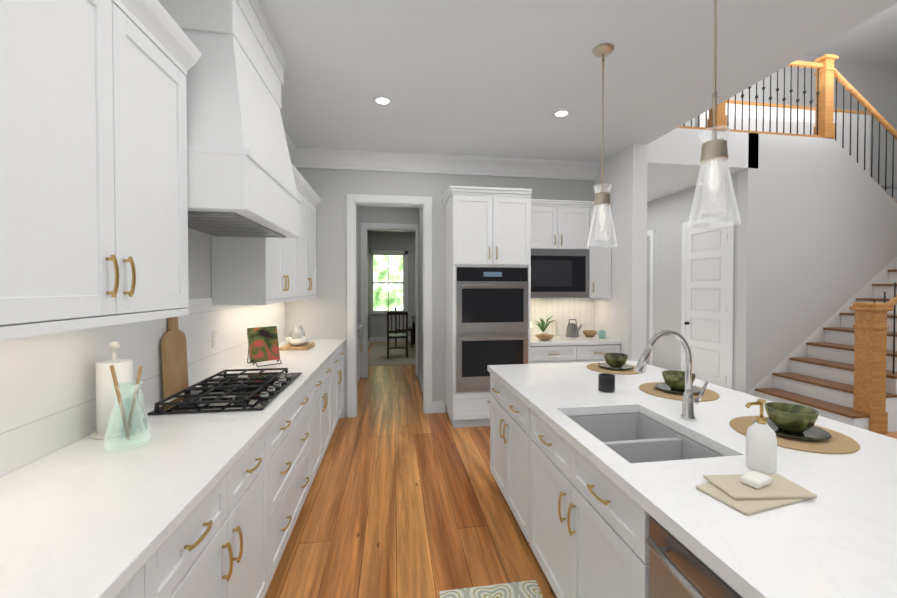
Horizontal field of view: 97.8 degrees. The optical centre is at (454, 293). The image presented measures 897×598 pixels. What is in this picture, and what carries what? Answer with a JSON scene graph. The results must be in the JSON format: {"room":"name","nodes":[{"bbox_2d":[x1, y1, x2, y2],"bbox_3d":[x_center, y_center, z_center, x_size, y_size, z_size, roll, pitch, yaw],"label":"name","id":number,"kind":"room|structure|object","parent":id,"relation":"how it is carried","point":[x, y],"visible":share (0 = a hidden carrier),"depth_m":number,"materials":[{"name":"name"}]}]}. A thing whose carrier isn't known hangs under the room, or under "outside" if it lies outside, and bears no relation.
{"room":"kitchen","nodes":[
{"label":"kitchen","id":0,"kind":"room"},
{"bbox_2d":[188,230,211,298],"bbox_3d":[-1.347,-0.019,0.175,0.150,3.050,8.900,0,1,-9],"label":"wall","id":1,"kind":"structure","parent":0,"point":[199,268],"depth_m":2.50,"materials":[{"name":"grey paint"}]},
{"bbox_2d":[0,0,11,335],"bbox_3d":[-1.119,-0.466,0.333,0.347,1.100,1.027,0,1,-9],"label":"upper cabinet","id":2,"kind":"object","parent":1,"relation":"attached to","point":[3,103],"depth_m":0.90,"materials":[{"name":"white wood"}]},
{"bbox_2d":[4,0,191,331],"bbox_3d":[-1.251,-0.479,1.189,0.347,1.100,0.962,0,1,-9],"label":"upper cabinet","id":3,"kind":"object","parent":1,"relation":"attached to","point":[93,177],"depth_m":1.17,"materials":[{"name":"white wood"}]},
{"bbox_2d":[0,298,284,476],"bbox_3d":[-1.432,0.312,1.254,0.008,0.525,6.447,0,1,-9],"label":"tile backsplash","id":4,"kind":"structure","parent":1,"relation":"attached to","point":[47,393],"depth_m":1.55,"materials":[{"name":"white tile"}]},
{"bbox_2d":[212,330,216,347],"bbox_3d":[-1.644,0.311,2.685,0.008,0.115,0.072,0,1,-9],"label":"electrical outlet plate","id":5,"kind":"object","parent":4,"relation":"attached to","point":[214,338],"visible":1,"depth_m":2.65,"materials":[{"name":"white plastic"}]},
{"bbox_2d":[158,0,301,237],"bbox_3d":[-1.281,-0.969,2.185,0.592,1.206,1.024,0,1,-9],"label":"range hood","id":6,"kind":"object","parent":1,"relation":"attached to","point":[240,179],"visible":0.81,"depth_m":1.81,"materials":[{"name":"white wood"}]},
{"bbox_2d":[211,171,302,302],"bbox_3d":[-1.554,-0.509,3.157,0.347,1.100,0.960,0,1,-9],"label":"upper cabinet","id":7,"kind":"object","parent":1,"relation":"attached to","point":[253,271],"depth_m":2.70,"materials":[{"name":"white wood"}]},
{"bbox_2d":[284,130,299,167],"bbox_3d":[-1.183,-1.452,0.152,0.169,0.180,8.647,0,1,-9],"label":"crown molding","id":8,"kind":"structure","parent":1,"relation":"attached to","point":[291,147],"depth_m":4.27,"materials":[{"name":"white wood"}]},
{"bbox_2d":[299,179,318,298],"bbox_3d":[-1.681,-0.522,3.979,0.347,1.100,0.960,0,1,-9],"label":"upper cabinet","id":9,"kind":"object","parent":1,"relation":"attached to","point":[307,242],"depth_m":4.03,"materials":[{"name":"white wood"}]},
{"bbox_2d":[357,206,364,323],"bbox_3d":[-2.092,-0.149,8.736,0.210,3.050,4.450,0,1,-9],"label":"wall","id":10,"kind":"structure","parent":0,"point":[360,213],"depth_m":6.56,"materials":[{"name":"grey paint"}]},
{"bbox_2d":[365,206,416,339],"bbox_3d":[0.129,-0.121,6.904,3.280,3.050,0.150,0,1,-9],"label":"wall","id":11,"kind":"structure","parent":0,"point":[399,241],"depth_m":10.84,"materials":[{"name":"grey paint"}]},
{"bbox_2d":[370,250,408,313],"bbox_3d":[-1.845,-0.318,10.907,1.140,1.760,0.170,0,1,-9],"label":"dining room window","id":12,"kind":"structure","parent":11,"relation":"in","point":[388,280],"depth_m":10.95,"materials":[{"name":"glass"}]},
{"bbox_2d":[371,336,410,341],"bbox_3d":[-0.593,1.270,11.080,3.459,0.140,0.014,0,1,-9],"label":"baseboard","id":13,"kind":"structure","parent":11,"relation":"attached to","point":[373,339],"depth_m":10.87,"materials":[{"name":"white wood"}]},
{"bbox_2d":[417,208,422,380],"bbox_3d":[-0.401,-0.104,5.780,0.150,3.050,1.890,0,1,-9],"label":"wall","id":14,"kind":"structure","parent":0,"point":[419,210],"depth_m":6.15,"materials":[{"name":"grey paint"}]},
{"bbox_2d":[418,368,422,393],"bbox_3d":[-0.483,1.351,5.794,0.014,0.140,1.880,0,1,-9],"label":"baseboard","id":15,"kind":"structure","parent":14,"relation":"attached to","point":[419,375],"depth_m":5.97,"materials":[{"name":"white wood"}]},
{"bbox_2d":[285,167,592,416],"bbox_3d":[0.002,-0.089,4.810,3.930,3.050,0.150,0,1,-9],"label":"wall","id":16,"kind":"structure","parent":0,"point":[324,316],"depth_m":4.55,"materials":[{"name":"grey paint"}]},
{"bbox_2d":[346,194,431,416],"bbox_3d":[-0.768,0.143,4.685,0.990,2.590,0.170,0,1,-9],"label":"trim","id":17,"kind":"structure","parent":16,"relation":"attached to","point":[353,201],"depth_m":4.55,"materials":[{"name":"white wood"}]},
{"bbox_2d":[296,146,600,180],"bbox_3d":[0.031,-1.521,4.628,3.574,0.180,0.169,0,1,-9],"label":"crown molding","id":18,"kind":"structure","parent":16,"relation":"attached to","point":[343,159],"depth_m":4.60,"materials":[{"name":"white wood"}]},
{"bbox_2d":[531,298,593,334],"bbox_3d":[1.259,0.284,4.932,1.064,0.469,0.002,0,1,-9],"label":"tile backsplash","id":19,"kind":"structure","parent":16,"relation":"attached to","point":[562,311],"depth_m":4.95,"materials":[{"name":"white tile"}]},
{"bbox_2d":[531,199,612,297],"bbox_3d":[1.292,-0.510,4.701,1.064,1.125,0.440,0,1,-9],"label":"upper cabinet","id":20,"kind":"object","parent":16,"relation":"attached to","point":[566,262],"visible":0.67,"depth_m":4.51,"materials":[{"name":"white wood"}]},
{"bbox_2d":[258,0,896,232],"bbox_3d":[0.254,-1.746,3.609,4.370,0.300,15.250,0,1,-9],"label":"ceiling","id":21,"kind":"structure","parent":0,"point":[498,78],"depth_m":2.72,"materials":[{"name":"paint"}]},
{"bbox_2d":[373,96,391,105],"bbox_3d":[-0.592,-1.586,3.223,0.159,0.007,0.159,0,1,-15],"label":"recessed light","id":22,"kind":"object","parent":21,"relation":"in","point":[385,101],"depth_m":3.22,"materials":[{"name":"white plastic"}]},
{"bbox_2d":[552,109,570,117],"bbox_3d":[0.945,-1.589,3.460,0.159,0.007,0.159,0,1,-15],"label":"recessed light","id":23,"kind":"object","parent":21,"relation":"in","point":[561,113],"depth_m":3.46,"materials":[{"name":"white plastic"}]},
{"bbox_2d":[587,43,617,247],"bbox_3d":[0.962,-0.941,2.542,0.189,1.273,0.189,0,1,-9],"label":"pendant light","id":24,"kind":"object","parent":21,"relation":"hanging from","point":[602,196],"visible":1,"depth_m":2.52,"materials":[{"name":"clear glass"}]},
{"bbox_2d":[687,0,740,227],"bbox_3d":[1.099,-0.928,1.652,0.189,1.273,0.189,0,1,-9],"label":"pendant light","id":25,"kind":"object","parent":21,"relation":"hanging from","point":[714,154],"visible":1,"depth_m":1.64,"materials":[{"name":"clear glass"}]},
{"bbox_2d":[264,341,896,597],"bbox_3d":[2.713,1.488,4.671,14.000,0.100,16.500,0,1,-9],"label":"floor","id":26,"kind":"structure","parent":0,"point":[405,498],"depth_m":2.60,"materials":[{"name":"brown wood"}]},
{"bbox_2d":[120,539,171,597],"bbox_3d":[-0.976,1.065,0.422,0.647,0.874,1.040,0,1,-9],"label":"base cabinet","id":27,"kind":"object","parent":26,"relation":"on","point":[155,581],"depth_m":0.96,"materials":[{"name":"white wood"}]},
{"bbox_2d":[172,427,275,597],"bbox_3d":[-1.112,1.052,1.301,0.647,0.874,0.980,0,1,-9],"label":"base cabinet","id":28,"kind":"object","parent":26,"relation":"on","point":[227,548],"depth_m":1.42,"materials":[{"name":"white wood"}]},
{"bbox_2d":[0,339,343,597],"bbox_3d":[-1.107,0.595,1.309,0.662,0.040,6.447,0,1,-9],"label":"countertop","id":29,"kind":"structure","parent":28,"relation":"on","point":[82,519],"depth_m":1.13,"materials":[{"name":"white stone"}]},
{"bbox_2d":[91,341,137,439],"bbox_3d":[-1.389,0.382,1.602,0.150,0.375,0.150,0,1,-9],"label":"paper towel","id":30,"kind":"object","parent":29,"relation":"on","point":[105,396],"visible":0.67,"depth_m":1.55,"materials":[{"name":"white paper"}]},
{"bbox_2d":[104,365,150,450],"bbox_3d":[-1.242,0.416,1.498,0.136,0.311,0.164,0,1,-9],"label":"glass pitcher","id":31,"kind":"object","parent":29,"relation":"on","point":[126,425],"visible":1,"depth_m":1.46,"materials":[{"name":"clear glass"}]},
{"bbox_2d":[161,317,188,398],"bbox_3d":[-1.540,0.326,2.155,0.038,0.470,0.210,0,1,-9],"label":"cutting board","id":32,"kind":"object","parent":29,"relation":"on","point":[174,360],"visible":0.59,"depth_m":2.13,"materials":[{"name":"brown wood"}]},
{"bbox_2d":[147,368,301,414],"bbox_3d":[-1.239,0.535,2.255,0.505,0.050,0.810,0,1,-9],"label":"cooktop","id":33,"kind":"object","parent":29,"relation":"in","point":[241,391],"visible":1,"depth_m":2.09,"materials":[{"name":"black metal"}]},
{"bbox_2d":[247,326,281,366],"bbox_3d":[-1.485,0.405,3.061,0.207,0.283,0.220,1,1,43],"label":"cookbook stand","id":34,"kind":"object","parent":29,"relation":"on","point":[263,344],"visible":1,"depth_m":3.06,"materials":[{"name":"multicoloured paper"}]},
{"bbox_2d":[279,325,314,350],"bbox_3d":[-1.546,0.430,3.865,0.260,0.211,0.340,0,1,-9],"label":"bowls","id":35,"kind":"object","parent":29,"relation":"on","point":[297,339],"visible":1,"depth_m":3.81,"materials":[{"name":"white ceramic"}]},
{"bbox_2d":[272,379,315,567],"bbox_3d":[-1.257,1.038,2.240,0.647,0.874,1.040,0,1,-9],"label":"base cabinet","id":36,"kind":"object","parent":26,"relation":"on","point":[293,434],"depth_m":2.26,"materials":[{"name":"white wood"}]},
{"bbox_2d":[316,355,335,472],"bbox_3d":[-1.401,1.023,3.173,0.647,0.874,0.969,0,1,-9],"label":"base cabinet","id":37,"kind":"object","parent":26,"relation":"on","point":[326,381],"depth_m":3.34,"materials":[{"name":"white wood"}]},
{"bbox_2d":[336,347,343,424],"bbox_3d":[-1.531,1.011,4.017,0.647,0.874,0.978,0,1,-9],"label":"base cabinet","id":38,"kind":"object","parent":26,"relation":"on","point":[339,354],"depth_m":4.25,"materials":[{"name":"white wood"}]},
{"bbox_2d":[357,327,362,381],"bbox_3d":[-1.734,0.982,5.920,0.587,0.874,1.060,0,1,-9],"label":"base cabinet","id":39,"kind":"object","parent":26,"relation":"on","point":[359,342],"depth_m":5.93,"materials":[{"name":"white wood"}]},
{"bbox_2d":[357,323,362,330],"bbox_3d":[-1.676,0.530,5.572,0.597,0.040,1.770,0,1,-9],"label":"countertop","id":40,"kind":"structure","parent":39,"relation":"on","point":[359,326],"depth_m":6.00,"materials":[{"name":"white stone"}]},
{"bbox_2d":[368,342,414,365],"bbox_3d":[-0.400,1.362,9.273,3.150,0.010,3.050,0,1,-9],"label":"dining rug","id":41,"kind":"object","parent":26,"relation":"on","point":[377,356],"visible":0.21,"depth_m":8.64,"materials":[{"name":"beige fabric"}]},
{"bbox_2d":[387,311,407,358],"bbox_3d":[-1.239,0.874,8.504,0.440,0.989,0.440,0,1,-9],"label":"dining chair","id":42,"kind":"object","parent":41,"relation":"on","point":[392,336],"visible":1,"depth_m":8.30,"materials":[{"name":"brown wood"}]},
{"bbox_2d":[395,307,412,347],"bbox_3d":[-1.284,0.852,9.913,0.440,0.989,0.440,0,1,-9],"label":"dining chair","id":43,"kind":"object","parent":41,"relation":"on","point":[409,329],"visible":0.71,"depth_m":9.73,"materials":[{"name":"brown wood"}]},
{"bbox_2d":[411,316,414,344],"bbox_3d":[-0.459,0.979,9.486,1.100,0.749,2.000,0,1,-9],"label":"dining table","id":44,"kind":"object","parent":41,"relation":"on","point":[413,322],"visible":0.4,"depth_m":10.29,"materials":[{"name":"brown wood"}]},
{"bbox_2d":[442,186,531,427],"bbox_3d":[0.341,0.159,4.431,0.895,2.564,0.703,0,1,-9],"label":"tall cabinet","id":45,"kind":"object","parent":26,"relation":"on","point":[487,275],"visible":0.83,"depth_m":4.15,"materials":[{"name":"white wood"}]},
{"bbox_2d":[439,580,543,597],"bbox_3d":[0.240,1.480,1.516,0.500,0.012,0.920,0,1,-9],"label":"kitchen rug","id":46,"kind":"object","parent":26,"relation":"on","point":[527,589],"visible":1,"depth_m":1.93,"materials":[{"name":"beige fabric"}]},
{"bbox_2d":[531,334,620,363],"bbox_3d":[1.308,0.981,4.625,1.064,0.914,0.640,0,1,-9],"label":"base cabinet","id":47,"kind":"object","parent":26,"relation":"on","point":[565,349],"visible":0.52,"depth_m":4.34,"materials":[{"name":"white wood"}]},
{"bbox_2d":[535,316,554,333],"bbox_3d":[1.078,0.395,4.615,0.255,0.258,0.230,0,1,-9],"label":"potted plant","id":48,"kind":"object","parent":47,"relation":"on","point":[542,325],"visible":0.92,"depth_m":4.63,"materials":[{"name":"green plant"}]},
{"bbox_2d":[536,334,553,339],"bbox_3d":[1.026,0.498,4.446,0.198,0.055,0.198,0,1,-18],"label":"bowl","id":49,"kind":"object","parent":47,"relation":"on","point":[541,336],"depth_m":4.39,"materials":[{"name":"brown wood"}]},
{"bbox_2d":[552,320,558,335],"bbox_3d":[1.243,0.426,4.802,0.079,0.190,0.079,0,1,-21],"label":"vase","id":50,"kind":"object","parent":47,"relation":"on","point":[555,331],"depth_m":4.77,"materials":[{"name":"beige ceramic"}]},
{"bbox_2d":[566,319,581,336],"bbox_3d":[1.452,0.415,4.733,0.201,0.214,0.150,0,1,-9],"label":"kettle","id":51,"kind":"object","parent":47,"relation":"on","point":[573,329],"visible":1,"depth_m":4.68,"materials":[{"name":"silver metal"}]},
{"bbox_2d":[583,330,596,336],"bbox_3d":[1.637,0.487,4.742,0.158,0.070,0.158,0,1,-18],"label":"bowl","id":52,"kind":"object","parent":47,"relation":"on","point":[589,333],"depth_m":4.69,"materials":[{"name":"brown wood"}]},
{"bbox_2d":[598,330,605,338],"bbox_3d":[1.724,0.474,4.574,0.088,0.100,0.088,0,1,-21],"label":"cup","id":53,"kind":"object","parent":47,"relation":"on","point":[601,334],"depth_m":4.54,"materials":[{"name":"teal ceramic"}]},
{"bbox_2d":[487,369,750,597],"bbox_3d":[1.060,1.048,1.580,1.248,0.874,3.050,0,1,-9],"label":"kitchen island","id":54,"kind":"object","parent":26,"relation":"on","point":[594,516],"depth_m":1.56,"materials":[{"name":"white wood"}]},
{"bbox_2d":[487,363,896,597],"bbox_3d":[0.747,0.592,1.515,0.525,0.040,3.090,0,1,-9],"label":"island countertop","id":55,"kind":"structure","parent":54,"relation":"on","point":[822,546],"depth_m":1.00,"materials":[{"name":"white stone"}]},
{"bbox_2d":[569,413,722,462],"bbox_3d":[0.767,0.708,1.661,0.432,0.192,0.602,0,1,-9],"label":"sink","id":56,"kind":"object","parent":55,"relation":"in","point":[634,438],"visible":0.12,"depth_m":1.73,"materials":[{"name":"metal"}]},
{"bbox_2d":[696,471,816,514],"bbox_3d":[0.871,0.557,1.142,0.295,0.040,0.179,0,1,-16],"label":"napkin","id":57,"kind":"object","parent":55,"relation":"on","point":[753,492],"visible":0.98,"depth_m":1.11,"materials":[{"name":"fabric"}]},
{"bbox_2d":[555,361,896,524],"bbox_3d":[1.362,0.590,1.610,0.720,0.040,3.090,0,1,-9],"label":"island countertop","id":58,"kind":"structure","parent":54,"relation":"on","point":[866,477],"depth_m":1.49,"materials":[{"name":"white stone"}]},
{"bbox_2d":[598,373,614,392],"bbox_3d":[0.877,0.515,2.257,0.090,0.090,0.090,0,1,-9],"label":"cup","id":59,"kind":"object","parent":58,"relation":"on","point":[606,382],"visible":1,"depth_m":2.22,"materials":[{"name":"ceramic"}]},
{"bbox_2d":[586,363,644,374],"bbox_3d":[1.177,0.547,2.871,0.400,0.006,0.400,0,1,-9],"label":"placemat","id":60,"kind":"object","parent":58,"relation":"on","point":[595,367],"visible":0.69,"depth_m":2.78,"materials":[{"name":"wicker"}]},
{"bbox_2d":[598,362,633,369],"bbox_3d":[1.183,0.535,2.872,0.244,0.016,0.244,0,1,-9],"label":"plate","id":61,"kind":"object","parent":60,"relation":"on","point":[623,367],"visible":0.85,"depth_m":2.84,"materials":[{"name":"white ceramic"}]},
{"bbox_2d":[604,353,627,367],"bbox_3d":[1.183,0.491,2.871,0.168,0.088,0.168,0,1,-9],"label":"bowl","id":62,"kind":"object","parent":61,"relation":"on","point":[617,360],"visible":1,"depth_m":2.82,"materials":[{"name":"green ceramic"}]},
{"bbox_2d":[634,330,707,419],"bbox_3d":[0.976,0.365,1.764,0.357,0.404,0.060,0,1,-9],"label":"faucet","id":63,"kind":"object","parent":58,"relation":"on","point":[689,401],"visible":0.98,"depth_m":1.76,"materials":[{"name":"silver metal"}]},
{"bbox_2d":[639,382,719,401],"bbox_3d":[1.275,0.557,2.239,0.400,0.006,0.400,0,1,-9],"label":"placemat","id":64,"kind":"object","parent":58,"relation":"on","point":[650,388],"visible":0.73,"depth_m":2.17,"materials":[{"name":"wicker"}]},
{"bbox_2d":[654,382,700,393],"bbox_3d":[1.280,0.545,2.239,0.244,0.016,0.244,0,1,-9],"label":"plate","id":65,"kind":"object","parent":64,"relation":"on","point":[664,386],"visible":0.56,"depth_m":2.22,"materials":[{"name":"white ceramic"}]},
{"bbox_2d":[662,370,695,389],"bbox_3d":[1.280,0.500,2.238,0.168,0.088,0.168,0,1,-9],"label":"bowl","id":66,"kind":"object","parent":65,"relation":"on","point":[674,379],"visible":0.77,"depth_m":2.20,"materials":[{"name":"green ceramic"}]},
{"bbox_2d":[745,399,776,473],"bbox_3d":[0.998,0.462,1.283,0.099,0.226,0.080,0,1,-9],"label":"soap dispenser","id":67,"kind":"object","parent":58,"relation":"on","point":[761,447],"visible":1,"depth_m":1.26,"materials":[{"name":"white glass"}]},
{"bbox_2d":[729,416,859,453],"bbox_3d":[1.364,0.567,1.595,0.400,0.006,0.400,0,1,-9],"label":"placemat","id":68,"kind":"object","parent":58,"relation":"on","point":[838,443],"visible":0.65,"depth_m":1.49,"materials":[{"name":"wicker"}]},
{"bbox_2d":[753,418,831,440],"bbox_3d":[1.369,0.555,1.595,0.244,0.016,0.244,0,1,-9],"label":"plate","id":69,"kind":"object","parent":68,"relation":"on","point":[815,433],"visible":0.5,"depth_m":1.55,"materials":[{"name":"white ceramic"}]},
{"bbox_2d":[765,402,818,432],"bbox_3d":[1.369,0.510,1.595,0.168,0.088,0.168,0,1,-9],"label":"bowl","id":70,"kind":"object","parent":69,"relation":"on","point":[792,418],"visible":1,"depth_m":1.56,"materials":[{"name":"green ceramic"}]},
{"bbox_2d":[755,269,896,433],"bbox_3d":[5.712,-0.325,4.775,3.467,3.523,1.147,0,1,-9],"label":"staircase","id":71,"kind":"structure","parent":26,"relation":"on","point":[846,372],"depth_m":4.35,"materials":[{"name":"brown wood"}]},
{"bbox_2d":[750,257,896,396],"bbox_3d":[5.433,0.108,5.321,3.220,2.640,0.002,0,1,-9],"label":"skirt","id":72,"kind":"object","parent":71,"relation":"attached to","point":[834,320],"visible":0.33,"depth_m":5.26,"materials":[{"name":"white wood"}]},
{"bbox_2d":[593,143,647,360],"bbox_3d":[1.935,-0.086,4.607,0.170,3.050,0.780,0,1,-9],"label":"wall","id":73,"kind":"structure","parent":0,"point":[620,314],"depth_m":4.29,"materials":[{"name":"grey paint"}]},
{"bbox_2d":[647,173,734,389],"bbox_3d":[3.412,-0.137,7.956,0.150,3.050,5.470,0,1,-9],"label":"wall","id":74,"kind":"structure","parent":0,"point":[666,215],"depth_m":6.48,"materials":[{"name":"grey paint"}]},
{"bbox_2d":[646,229,653,364],"bbox_3d":[3.418,0.132,7.359,0.020,2.530,0.980,0,1,-9],"label":"hall door","id":75,"kind":"structure","parent":74,"relation":"in","point":[650,293],"depth_m":6.94,"materials":[{"name":"wood"}]},
{"bbox_2d":[681,211,734,389],"bbox_3d":[3.644,0.157,5.720,0.074,2.530,0.950,0,1,-9],"label":"hall door","id":76,"kind":"structure","parent":74,"relation":"in","point":[707,313],"depth_m":5.65,"materials":[{"name":"wood"}]},
{"bbox_2d":[647,128,758,201],"bbox_3d":[2.531,-1.884,7.703,1.960,0.450,5.650,0,1,-9],"label":"balcony slab","id":77,"kind":"object","parent":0,"point":[674,163],"visible":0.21,"depth_m":5.00,"materials":[{"name":"paint"}]},
{"bbox_2d":[678,54,896,202],"bbox_3d":[4.948,-1.508,5.774,6.108,3.364,1.150,0,1,-9],"label":"balcony railing","id":78,"kind":"object","parent":77,"relation":"on","point":[826,73],"visible":0.54,"depth_m":5.22,"materials":[{"name":"brown wood"}]},
{"bbox_2d":[693,102,872,177],"bbox_3d":[5.368,-2.388,6.357,3.220,1.200,0.080,0,1,-9],"label":"wall","id":79,"kind":"structure","parent":0,"point":[731,106],"depth_m":6.35,"materials":[{"name":"paint"}]},
{"bbox_2d":[681,54,896,188],"bbox_3d":[4.741,-3.301,7.162,8.790,2.400,0.150,0,1,-9],"label":"wall","id":80,"kind":"structure","parent":0,"point":[873,84],"depth_m":7.55,"materials":[{"name":"paint"}]},
{"bbox_2d":[735,133,896,392],"bbox_3d":[6.577,-0.326,5.568,5.680,3.500,0.150,0,1,-9],"label":"wall","id":81,"kind":"structure","parent":0,"point":[815,246],"depth_m":5.18,"materials":[{"name":"grey paint"}]},
{"bbox_2d":[809,4,896,63],"bbox_3d":[5.393,-4.524,3.803,8.840,0.150,14.150,0,1,-9],"label":"ceiling","id":82,"kind":"structure","parent":0,"point":[874,38],"depth_m":7.01,"materials":[{"name":"paint"}]}
]}

